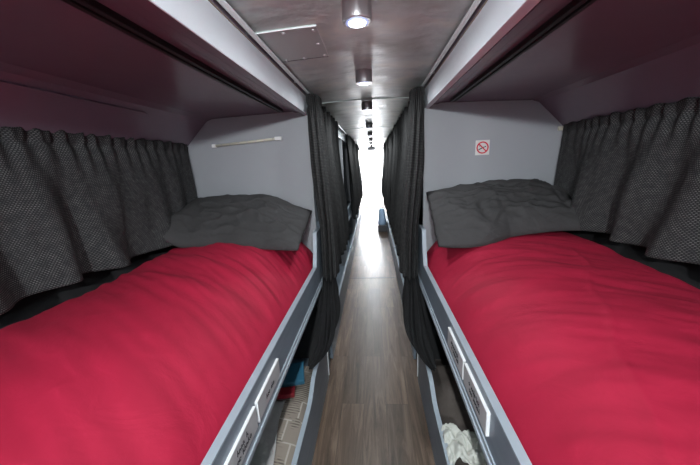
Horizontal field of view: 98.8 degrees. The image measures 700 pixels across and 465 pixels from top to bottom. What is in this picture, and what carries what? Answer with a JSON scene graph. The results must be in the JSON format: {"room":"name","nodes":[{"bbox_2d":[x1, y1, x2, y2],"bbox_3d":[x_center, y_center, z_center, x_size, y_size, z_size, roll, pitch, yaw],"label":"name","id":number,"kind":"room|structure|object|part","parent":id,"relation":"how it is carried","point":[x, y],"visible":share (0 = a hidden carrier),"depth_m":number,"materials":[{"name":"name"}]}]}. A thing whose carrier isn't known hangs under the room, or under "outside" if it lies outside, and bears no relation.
{"room":"sleeper bus interior","nodes":[
{"label":"sleeper bus interior","id":0,"kind":"room"},
{"bbox_2d":[0,147,188,328],"bbox_3d":[-0.977,-0.041,3.166,0.110,1.580,9.220,-2,13,5],"label":"wall","id":1,"kind":"structure","parent":0,"point":[30,306],"depth_m":1.17,"materials":[{"name":"black"}]},
{"bbox_2d":[0,0,345,145],"bbox_3d":[-0.621,-0.948,2.925,0.846,0.278,9.220,-2,13,5],"label":"bunk","id":2,"kind":"structure","parent":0,"point":[51,45],"depth_m":0.90,"materials":[{"name":"purple plastic"}]},
{"bbox_2d":[0,80,151,139],"bbox_3d":[-1.057,-0.325,0.664,0.126,0.121,1.680,-2,13,5],"label":"wall panel","id":3,"kind":"structure","parent":2,"relation":"attached to","point":[28,108],"depth_m":1.06,"materials":[{"name":"purple plastic"}]},
{"bbox_2d":[61,0,282,112],"bbox_3d":[-0.480,-0.477,0.764,0.034,0.020,2.030,-2,13,5],"label":"ceiling track","id":4,"kind":"object","parent":2,"relation":"attached to","point":[93,8],"visible":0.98,"depth_m":0.73,"materials":[{"name":"black plastic"}]},
{"bbox_2d":[342,146,355,232],"bbox_3d":[-0.325,-0.802,5.924,0.817,1.720,0.020,-2,13,5],"label":"wall","id":5,"kind":"structure","parent":0,"point":[352,224],"depth_m":5.85,"materials":[{"name":"purple laminate"}]},
{"bbox_2d":[225,0,474,147],"bbox_3d":[0.239,-1.362,3.782,2.400,0.074,11.200,-2,13,5],"label":"ceiling","id":6,"kind":"structure","parent":0,"point":[403,41],"depth_m":1.19,"materials":[{"name":"grey plastic"}]},
{"bbox_2d":[217,0,348,135],"bbox_3d":[-0.118,-1.224,3.481,0.022,0.016,7.900,-2,13,5],"label":"curtain rod","id":7,"kind":"object","parent":6,"relation":"attached to","point":[223,3],"visible":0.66,"depth_m":0.98,"materials":[{"name":"grey metal"}]},
{"bbox_2d":[306,93,339,369],"bbox_3d":[-0.162,-0.049,1.751,0.155,1.451,0.652,-2,13,5],"label":"curtain","id":8,"kind":"object","parent":7,"relation":"hanging from","point":[329,314],"visible":1,"depth_m":1.80,"materials":[{"name":"black fabric"}]},
{"bbox_2d":[321,106,349,263],"bbox_3d":[-0.117,-0.397,2.589,0.114,1.173,1.150,-2,13,5],"label":"curtain","id":9,"kind":"object","parent":7,"relation":"hanging from","point":[331,126],"visible":0.69,"depth_m":2.56,"materials":[{"name":"black fabric"}]},
{"bbox_2d":[346,134,360,218],"bbox_3d":[0.087,-1.004,5.250,0.114,1.209,1.969,-2,13,5],"label":"curtain","id":10,"kind":"object","parent":7,"relation":"hanging from","point":[355,194],"visible":1,"depth_m":4.67,"materials":[{"name":"black fabric"}]},
{"bbox_2d":[356,144,362,197],"bbox_3d":[0.218,-1.413,6.941,0.116,1.188,0.971,-2,13,5],"label":"curtain","id":11,"kind":"object","parent":7,"relation":"hanging from","point":[357,145],"visible":0.75,"depth_m":6.63,"materials":[{"name":"black fabric"}]},
{"bbox_2d":[256,24,328,61],"bbox_3d":[-0.199,-0.688,1.108,0.206,0.017,0.288,-2,13,5],"label":"ceiling hatch","id":12,"kind":"object","parent":6,"relation":"attached to","point":[301,42],"visible":0.99,"depth_m":1.08,"materials":[{"name":"grey plastic"},{"name":"zinc"}]},
{"bbox_2d":[342,0,371,28],"bbox_3d":[0.019,-0.613,0.833,0.082,0.064,0.082,-2,13,5],"label":"ceiling lamp","id":13,"kind":"object","parent":6,"relation":"attached to","point":[356,14],"visible":1,"depth_m":0.81,"materials":[{"name":"silver metal"}]},
{"bbox_2d":[355,68,371,85],"bbox_3d":[0.069,-0.765,1.484,0.082,0.064,0.082,-2,13,5],"label":"ceiling lamp","id":14,"kind":"object","parent":6,"relation":"attached to","point":[363,76],"visible":1,"depth_m":1.45,"materials":[{"name":"silver metal"}]},
{"bbox_2d":[322,97,408,103],"bbox_3d":[0.114,-0.943,2.129,0.690,0.018,0.012,-2,13,5],"label":"trim","id":15,"kind":"structure","parent":6,"relation":"attached to","point":[395,97],"depth_m":2.12,"materials":[{"name":"grey metal"}]},
{"bbox_2d":[361,101,372,110],"bbox_3d":[0.128,-0.948,2.260,0.082,0.064,0.082,-2,13,5],"label":"ceiling lamp","id":16,"kind":"object","parent":6,"relation":"attached to","point":[367,105],"visible":1,"depth_m":2.23,"materials":[{"name":"silver metal"}]},
{"bbox_2d":[366,123,372,128],"bbox_3d":[0.222,-1.236,3.483,0.082,0.064,0.082,-2,13,5],"label":"ceiling lamp","id":17,"kind":"object","parent":6,"relation":"attached to","point":[368,125],"visible":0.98,"depth_m":3.45,"materials":[{"name":"silver metal"}]},
{"bbox_2d":[368,144,374,149],"bbox_3d":[0.511,-2.055,7.188,0.180,0.156,0.070,-2,13,5],"label":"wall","id":18,"kind":"structure","parent":6,"relation":"attached to","point":[371,147],"depth_m":7.16,"materials":[{"name":"grey"}]},
{"bbox_2d":[421,0,481,86],"bbox_3d":[0.550,-1.241,3.426,0.022,0.016,7.900,-2,13,5],"label":"curtain rod","id":19,"kind":"object","parent":6,"relation":"attached to","point":[476,3],"visible":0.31,"depth_m":1.03,"materials":[{"name":"grey metal"}]},
{"bbox_2d":[381,142,385,196],"bbox_3d":[0.769,-1.430,6.816,0.120,1.146,1.101,-2,13,5],"label":"curtain","id":20,"kind":"object","parent":19,"relation":"hanging from","point":[384,144],"visible":0.7,"depth_m":6.46,"materials":[{"name":"black fabric"}]},
{"bbox_2d":[383,131,392,217],"bbox_3d":[0.641,-1.002,5.127,0.118,1.207,1.907,-2,13,5],"label":"curtain","id":21,"kind":"object","parent":19,"relation":"hanging from","point":[389,142],"visible":0.96,"depth_m":4.55,"materials":[{"name":"black fabric"}]},
{"bbox_2d":[389,101,409,255],"bbox_3d":[0.471,-0.494,2.923,0.120,1.186,1.931,-2,13,5],"label":"curtain","id":22,"kind":"object","parent":19,"relation":"hanging from","point":[400,128],"visible":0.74,"depth_m":2.81,"materials":[{"name":"black fabric"}]},
{"bbox_2d":[399,86,435,371],"bbox_3d":[0.370,-0.061,1.702,0.152,1.451,0.647,-2,13,5],"label":"curtain","id":23,"kind":"object","parent":19,"relation":"hanging from","point":[415,325],"visible":1,"depth_m":1.76,"materials":[{"name":"black fabric"}]},
{"bbox_2d":[314,139,422,265],"bbox_3d":[0.277,-0.365,3.921,2.324,1.720,0.020,-2,13,5],"label":"wall","id":24,"kind":"structure","parent":0,"point":[344,256],"depth_m":3.88,"materials":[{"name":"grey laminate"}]},
{"bbox_2d":[359,147,383,206],"bbox_3d":[0.698,-1.757,9.448,2.400,1.900,0.050,-2,13,5],"label":"wall","id":25,"kind":"structure","parent":0,"point":[360,149],"depth_m":9.29,"materials":[{"name":"grey"}]},
{"bbox_2d":[361,149,382,206],"bbox_3d":[0.701,-1.697,9.457,0.660,1.780,0.030,-2,13,5],"label":"door","id":26,"kind":"structure","parent":25,"relation":"in","point":[371,160],"depth_m":9.44,"materials":[{"name":"grey"}]},
{"bbox_3d":[0.695,-1.814,9.430,0.540,1.380,0.010,-2,13,5],"label":"pane","id":27,"kind":"part","parent":26,"relation":"part of","materials":[{"name":"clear glass"}]},
{"bbox_2d":[312,206,434,464],"bbox_3d":[0.327,0.469,4.257,2.400,0.060,11.300,-2,13,5],"label":"floor","id":28,"kind":"structure","parent":0,"point":[373,413],"depth_m":1.98,"materials":[{"name":"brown wood"}]},
{"bbox_2d":[201,227,329,464],"bbox_3d":[-0.657,0.705,1.080,0.872,0.999,2.114,-2,13,5],"label":"bunk bed","id":29,"kind":"object","parent":28,"relation":"on","point":[236,443],"visible":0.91,"depth_m":1.09,"materials":[{"name":"white metal"}]},
{"bbox_2d":[0,242,312,464],"bbox_3d":[-0.696,0.370,1.008,0.813,0.362,2.085,-2,13,5],"label":"duvet","id":30,"kind":"object","parent":29,"relation":"on","point":[148,365],"visible":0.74,"depth_m":0.77,"materials":[{"name":"red fabric"}]},
{"bbox_2d":[164,194,311,250],"bbox_3d":[-0.631,-0.069,1.718,0.765,0.269,0.474,-2,13,5],"label":"pillow","id":31,"kind":"object","parent":30,"relation":"on","point":[261,221],"visible":0.94,"depth_m":1.64,"materials":[{"name":"grey fabric"}]},
{"bbox_3d":[-0.276,0.547,0.751,0.008,0.067,0.208,-2,13,5],"label":"name plate","id":32,"kind":"part","parent":29,"relation":"part of","materials":[{"name":"silver metal"}]},
{"bbox_3d":[-0.260,0.497,0.963,0.008,0.067,0.197,-2,13,5],"label":"name plate","id":33,"kind":"part","parent":29,"relation":"part of","materials":[{"name":"silver metal"}]},
{"bbox_2d":[273,366,313,464],"bbox_3d":[-0.530,1.089,1.100,0.582,0.169,1.760,-2,13,5],"label":"folded blanket","id":34,"kind":"object","parent":29,"relation":"on","point":[293,411],"visible":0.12,"depth_m":1.47,"materials":[{"name":"beige fabric"}]},
{"bbox_2d":[249,400,284,464],"bbox_3d":[-0.424,0.953,1.189,0.226,0.044,0.710,-2,13,5],"label":"plastic sheet","id":35,"kind":"object","parent":34,"relation":"on","point":[264,454],"visible":0.41,"depth_m":1.33,"materials":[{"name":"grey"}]},
{"bbox_2d":[276,386,294,399],"bbox_3d":[-0.348,0.852,1.592,0.110,0.028,0.060,-4,13,-6],"label":"packet","id":36,"kind":"object","parent":34,"relation":"on","point":[286,392],"visible":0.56,"depth_m":1.57,"materials":[{"name":"red plastic"}]},
{"bbox_2d":[281,362,304,387],"bbox_3d":[-0.328,0.812,1.718,0.130,0.042,0.151,-5,13,-9],"label":"packet","id":37,"kind":"object","parent":34,"relation":"on","point":[294,376],"visible":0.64,"depth_m":1.69,"materials":[{"name":"blue plastic"}]},
{"bbox_2d":[291,354,329,464],"bbox_3d":[-0.643,1.032,1.157,0.870,0.327,2.100,-2,13,5],"label":"tray","id":38,"kind":"object","parent":29,"relation":"on","point":[306,443],"depth_m":1.52,"materials":[{"name":"grey metal"}]},
{"bbox_3d":[-0.183,0.646,2.059,0.027,0.630,0.115,-2,13,5],"label":"post","id":39,"kind":"part","parent":29,"relation":"part of","materials":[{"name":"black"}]},
{"bbox_2d":[316,221,351,358],"bbox_3d":[-0.500,0.330,3.112,0.870,0.799,1.974,-2,13,5],"label":"bunk bed","id":40,"kind":"object","parent":28,"relation":"on","point":[342,278],"visible":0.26,"depth_m":3.12,"materials":[{"name":"grey metal"}]},
{"bbox_2d":[329,249,351,358],"bbox_3d":[-0.488,0.590,3.174,0.870,0.265,1.960,-2,13,5],"label":"tray","id":41,"kind":"object","parent":40,"relation":"on","point":[342,278],"depth_m":3.10,"materials":[{"name":"grey metal"}]},
{"bbox_2d":[347,201,357,265],"bbox_3d":[-0.351,-0.126,5.054,0.870,0.799,1.974,-2,13,5],"label":"bunk bed","id":42,"kind":"object","parent":28,"relation":"on","point":[352,241],"visible":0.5,"depth_m":4.63,"materials":[{"name":"grey metal"}]},
{"bbox_2d":[347,221,357,265],"bbox_3d":[-0.339,0.133,5.115,0.870,0.265,1.960,-2,13,5],"label":"tray","id":43,"kind":"object","parent":42,"relation":"on","point":[353,237],"depth_m":4.86,"materials":[{"name":"grey metal"}]},
{"bbox_2d":[355,208,361,232],"bbox_3d":[-0.212,-0.551,6.860,0.870,0.799,1.694,-2,13,5],"label":"bunk bed","id":44,"kind":"object","parent":28,"relation":"on","point":[359,217],"visible":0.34,"depth_m":6.59,"materials":[{"name":"white"}]},
{"bbox_2d":[378,223,386,231],"bbox_3d":[0.675,-0.116,6.282,0.185,0.135,0.350,-2,13,5],"label":"box","id":45,"kind":"object","parent":28,"relation":"on","point":[381,228],"visible":0.86,"depth_m":6.11,"materials":[{"name":"grey"}]},
{"bbox_2d":[378,208,385,224],"bbox_3d":[0.662,-0.342,6.225,0.174,0.328,0.268,-2,13,5],"label":"bundle","id":46,"kind":"object","parent":45,"relation":"on","point":[381,218],"visible":1,"depth_m":6.13,"materials":[{"name":"blue fabric"}]},
{"bbox_2d":[384,207,389,231],"bbox_3d":[1.233,-0.588,6.740,0.870,0.799,1.694,-2,13,5],"label":"bunk bed","id":47,"kind":"object","parent":28,"relation":"on","point":[387,218],"visible":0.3,"depth_m":6.39,"materials":[{"name":"grey metal"}]},
{"bbox_2d":[384,207,387,231],"bbox_3d":[1.244,-0.329,6.801,0.870,0.265,1.680,-2,13,5],"label":"tray","id":48,"kind":"object","parent":47,"relation":"on","point":[384,207],"depth_m":6.43,"materials":[{"name":"grey metal"}]},
{"bbox_2d":[387,220,396,265],"bbox_3d":[1.094,-0.164,4.934,0.870,0.799,1.974,-2,13,5],"label":"bunk bed","id":49,"kind":"object","parent":28,"relation":"on","point":[393,245],"visible":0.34,"depth_m":4.72,"materials":[{"name":"grey metal"}]},
{"bbox_2d":[394,218,422,358],"bbox_3d":[0.945,0.292,2.993,0.870,0.799,1.974,-2,13,5],"label":"bunk bed","id":50,"kind":"object","parent":28,"relation":"on","point":[400,279],"visible":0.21,"depth_m":3.25,"materials":[{"name":"grey metal"}]},
{"bbox_2d":[394,248,416,358],"bbox_3d":[0.957,0.552,3.054,0.870,0.265,1.960,-2,13,5],"label":"tray","id":51,"kind":"object","parent":50,"relation":"on","point":[400,279],"depth_m":3.25,"materials":[{"name":"grey metal"}]},
{"bbox_2d":[417,225,531,464],"bbox_3d":[0.786,0.667,0.961,0.872,0.999,2.114,-2,13,5],"label":"bunk bed","id":52,"kind":"object","parent":28,"relation":"on","point":[499,443],"visible":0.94,"depth_m":1.02,"materials":[{"name":"grey painted metal"},{"name":"red cotton"},{"name":"white plastic"}]},
{"bbox_3d":[0.477,0.629,2.004,0.027,0.630,0.115,-2,13,5],"label":"post","id":53,"kind":"part","parent":52,"relation":"part of","materials":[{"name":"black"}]},
{"bbox_2d":[418,355,452,464],"bbox_3d":[0.802,0.994,1.037,0.870,0.327,2.100,-2,13,5],"label":"tray","id":54,"kind":"object","parent":52,"relation":"on","point":[425,378],"depth_m":1.48,"materials":[{"name":"grey metal"}]},
{"bbox_2d":[431,365,474,464],"bbox_3d":[0.683,1.041,0.996,0.582,0.203,1.760,-2,13,5],"label":"folded blanket","id":55,"kind":"object","parent":52,"relation":"on","point":[451,406],"visible":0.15,"depth_m":1.52,"materials":[{"name":"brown fabric"}]},
{"bbox_3d":[0.376,0.423,1.068,0.008,0.069,0.200,-2,13,5],"label":"name plate","id":56,"kind":"part","parent":52,"relation":"part of","materials":[{"name":"silver metal"}]},
{"bbox_2d":[441,423,486,464],"bbox_3d":[0.461,0.855,1.210,0.154,0.054,0.200,-2,13,5],"label":"cloth","id":57,"kind":"object","parent":52,"relation":"on","point":[465,445],"visible":0.92,"depth_m":1.20,"materials":[{"name":"white fabric"}]},
{"bbox_3d":[0.360,0.471,0.863,0.008,0.069,0.195,-2,13,5],"label":"name plate","id":58,"kind":"part","parent":52,"relation":"part of","materials":[{"name":"silver metal"}]},
{"bbox_2d":[427,231,699,464],"bbox_3d":[0.795,0.335,0.886,0.813,0.355,2.085,-2,13,5],"label":"duvet","id":59,"kind":"object","parent":52,"relation":"on","point":[590,352],"visible":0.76,"depth_m":0.74,"materials":[{"name":"red fabric"}]},
{"bbox_2d":[426,179,581,247],"bbox_3d":[0.836,-0.120,1.612,0.779,0.303,0.436,-2,13,5],"label":"pillow","id":60,"kind":"object","parent":59,"relation":"on","point":[478,214],"visible":0.95,"depth_m":1.53,"materials":[{"name":"grey fabric"}]},
{"bbox_2d":[188,100,562,358],"bbox_3d":[0.128,0.092,1.973,2.324,1.720,0.032,-2,13,5],"label":"wall","id":61,"kind":"structure","parent":0,"point":[525,138],"depth_m":1.84,"materials":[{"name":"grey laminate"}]},
{"bbox_2d":[116,0,298,112],"bbox_3d":[-0.434,-0.376,0.303,0.030,0.015,3.095,-2,13,5],"label":"trim","id":62,"kind":"structure","parent":61,"relation":"attached to","point":[130,4],"depth_m":0.74,"materials":[{"name":"grey metal"}]},
{"bbox_2d":[132,0,345,143],"bbox_3d":[-0.188,-1.011,2.877,0.032,0.102,9.220,-2,13,5],"label":"trim","id":63,"kind":"structure","parent":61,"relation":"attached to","point":[199,21],"depth_m":0.80,"materials":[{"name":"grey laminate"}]},
{"bbox_2d":[212,136,281,147],"bbox_3d":[-0.641,-0.560,1.863,0.449,0.047,0.025,-2,13,5],"label":"handrail","id":64,"kind":"object","parent":61,"relation":"attached to","point":[279,137],"visible":1,"depth_m":1.85,"materials":[{"name":"beige plastic"}]},
{"bbox_2d":[208,0,305,95],"bbox_3d":[-0.343,-0.551,0.695,0.008,0.006,2.750,-2,13,5],"label":"trim","id":65,"kind":"structure","parent":61,"relation":"attached to","point":[213,4],"depth_m":0.94,"materials":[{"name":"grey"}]},
{"bbox_2d":[210,0,345,134],"bbox_3d":[-0.191,-1.078,2.862,0.027,0.039,9.220,-2,13,5],"label":"trim","id":66,"kind":"structure","parent":61,"relation":"attached to","point":[215,2],"depth_m":0.98,"materials":[{"name":"grey metal"}]},
{"bbox_2d":[424,0,487,87],"bbox_3d":[0.527,-1.097,2.803,0.027,0.039,9.220,-2,13,5],"label":"trim","id":67,"kind":"structure","parent":61,"relation":"attached to","point":[482,2],"depth_m":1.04,"materials":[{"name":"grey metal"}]},
{"bbox_2d":[475,140,489,154],"bbox_3d":[0.784,-0.503,1.777,0.080,0.085,0.005,-2,13,5],"label":"no smoking sign","id":68,"kind":"object","parent":61,"relation":"attached to","point":[482,146],"visible":1,"depth_m":1.77,"materials":[{"name":"white plastic"}]},
{"bbox_2d":[424,0,540,107],"bbox_3d":[0.530,-1.030,2.818,0.032,0.102,9.220,-2,13,5],"label":"trim","id":69,"kind":"structure","parent":61,"relation":"attached to","point":[496,18],"depth_m":0.86,"materials":[{"name":"white laminate"}]},
{"bbox_2d":[434,0,555,103],"bbox_3d":[0.383,-0.397,0.235,0.030,0.015,3.095,-2,13,5],"label":"trim","id":70,"kind":"structure","parent":61,"relation":"attached to","point":[542,5],"depth_m":0.82,"materials":[{"name":"grey metal"}]},
{"bbox_2d":[440,0,699,125],"bbox_3d":[0.967,-0.990,2.794,0.846,0.278,9.220,-2,13,5],"label":"bunk","id":71,"kind":"structure","parent":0,"point":[612,56],"depth_m":1.00,"materials":[{"name":"plastic"}]},
{"bbox_2d":[450,0,596,101],"bbox_3d":[0.498,-0.503,0.683,0.034,0.020,2.030,-2,13,5],"label":"ceiling track","id":72,"kind":"object","parent":71,"relation":"attached to","point":[574,7],"visible":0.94,"depth_m":0.82,"materials":[{"name":"black plastic"}]},
{"bbox_2d":[563,231,699,288],"bbox_3d":[1.405,-0.104,2.969,0.110,1.580,9.220,-2,13,5],"label":"wall","id":73,"kind":"structure","parent":0,"point":[689,273],"depth_m":1.25,"materials":[{"name":"black"}]},
{"bbox_3d":[-1.105,-0.305,0.881,0.006,0.006,2.105,-2,13,5],"label":"wire","id":74,"kind":"object","parent":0,"visible":0},
{"bbox_2d":[0,126,196,314],"bbox_3d":[-1.024,-0.056,0.931,0.136,0.552,2.061,-2,13,5],"label":"window curtain","id":75,"kind":"object","parent":74,"relation":"hanging from","point":[72,205],"visible":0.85,"depth_m":1.15,"materials":[{"name":"grey fabric"}]},
{"bbox_3d":[1.142,-0.364,0.695,0.006,0.006,2.105,-2,13,5],"label":"wire","id":76,"kind":"object","parent":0,"visible":0},
{"bbox_2d":[554,97,699,264],"bbox_3d":[1.090,-0.116,0.754,0.124,0.543,2.061,-2,13,5],"label":"window curtain","id":77,"kind":"object","parent":76,"relation":"hanging from","point":[632,176],"visible":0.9,"depth_m":1.17,"materials":[{"name":"grey fabric"}]}
]}

